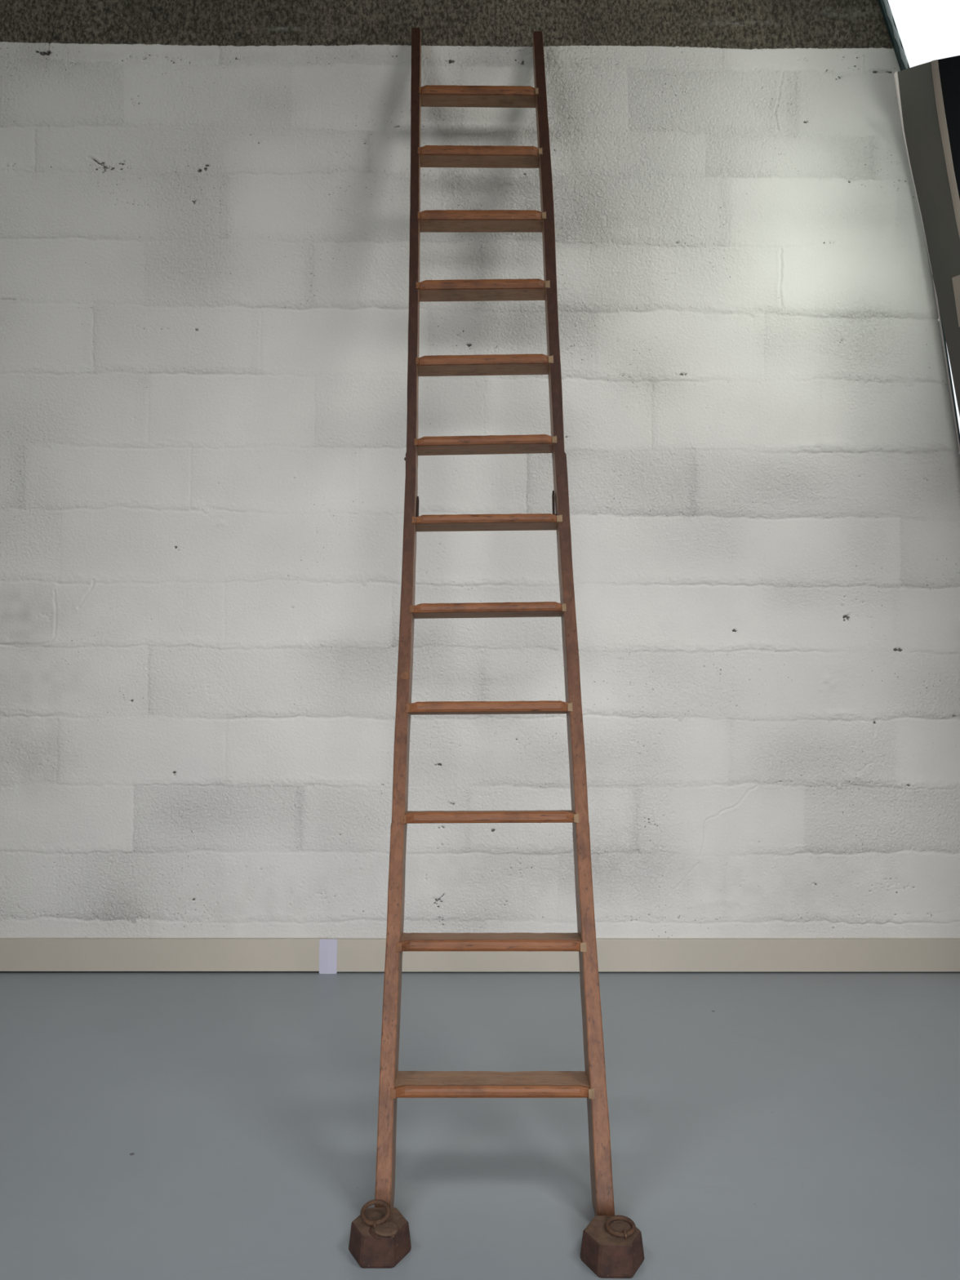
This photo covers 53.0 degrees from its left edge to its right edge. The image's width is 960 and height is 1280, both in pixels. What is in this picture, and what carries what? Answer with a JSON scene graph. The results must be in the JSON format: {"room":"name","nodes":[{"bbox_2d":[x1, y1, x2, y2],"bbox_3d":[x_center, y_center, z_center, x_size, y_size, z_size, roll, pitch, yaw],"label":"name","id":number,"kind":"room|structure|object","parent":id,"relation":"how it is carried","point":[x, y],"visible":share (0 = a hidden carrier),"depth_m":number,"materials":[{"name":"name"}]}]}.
{"room":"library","nodes":[
{"label":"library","id":0,"kind":"room"},
{"bbox_2d":[0,0,959,938],"bbox_3d":[-0.476,-0.670,2.841,4.248,3.300,0.015,0,0,0],"label":"wall","id":1,"kind":"structure","parent":0,"point":[205,204],"depth_m":2.84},
{"bbox_2d":[319,938,337,973],"bbox_3d":[-0.446,0.929,2.825,0.053,0.102,0.002,0,0,0],"label":"tape strip","id":2,"kind":"object","parent":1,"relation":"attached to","point":[327,947],"visible":1,"depth_m":2.82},
{"bbox_2d":[0,937,959,971],"bbox_3d":[-0.500,0.927,2.833,4.200,0.096,0.014,0,0,0],"label":"baseboard","id":3,"kind":"structure","parent":1,"relation":"attached to","point":[16,954],"depth_m":2.83,"materials":[{"name":"grey paint"}]},
{"bbox_2d":[0,971,959,972],"bbox_3d":[-0.500,0.977,2.838,4.200,0.007,0.004,0,0,0],"label":"trim","id":4,"kind":"structure","parent":1,"relation":"attached to","point":[0,971],"depth_m":2.84,"materials":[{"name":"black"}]},
{"bbox_2d":[0,972,959,1279],"bbox_3d":[0.050,1.030,0.240,5.300,0.100,5.200,0,0,0],"label":"floor","id":5,"kind":"structure","parent":0,"point":[154,1126],"depth_m":1.94,"materials":[{"name":"grey concrete"}]},
{"bbox_2d":[348,1199,411,1268],"bbox_3d":[-0.161,0.947,1.543,0.100,0.066,0.090,0,0,0],"label":"weight","id":6,"kind":"object","parent":5,"relation":"on","point":[380,1237],"visible":1,"depth_m":1.52,"materials":[{"name":"brown metal"}]},
{"bbox_2d":[374,27,614,1216],"bbox_3d":[0.014,-0.398,2.214,0.427,2.756,1.248,0,0,0],"label":"ladder","id":7,"kind":"object","parent":5,"relation":"on","point":[590,1084],"visible":1,"depth_m":2.04,"materials":[{"name":"brown wood"}]},
{"bbox_2d":[580,1214,644,1278],"bbox_3d":[0.209,0.952,1.520,0.101,0.057,0.091,0,0,0],"label":"weight","id":8,"kind":"object","parent":5,"relation":"on","point":[612,1246],"visible":1,"depth_m":1.50,"materials":[{"name":"brown metal"}]},
{"bbox_3d":[1.867,-0.670,0.240,1.662,3.300,5.200,0,0,0],"label":"wall","id":9,"kind":"structure","parent":0,"visible":0},
{"bbox_2d":[877,0,959,457],"bbox_3d":[1.323,-1.080,2.510,0.462,2.120,0.660,0,0,0],"label":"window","id":10,"kind":"structure","parent":9,"relation":"in","point":[884,6],"depth_m":2.83,"materials":[{"name":"white"}]},
{"bbox_2d":[893,55,959,415],"bbox_3d":[1.404,-0.351,2.528,0.588,2.467,0.394,0,0,27],"label":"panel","id":11,"kind":"object","parent":9,"relation":"attached to","point":[928,94],"visible":1,"depth_m":2.68,"materials":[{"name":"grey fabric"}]},
{"bbox_2d":[932,276,959,455],"bbox_3d":[1.437,-0.400,2.832,0.390,2.521,0.007,0,0,0],"label":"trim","id":12,"kind":"structure","parent":9,"relation":"attached to","point":[936,300],"depth_m":2.83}
]}

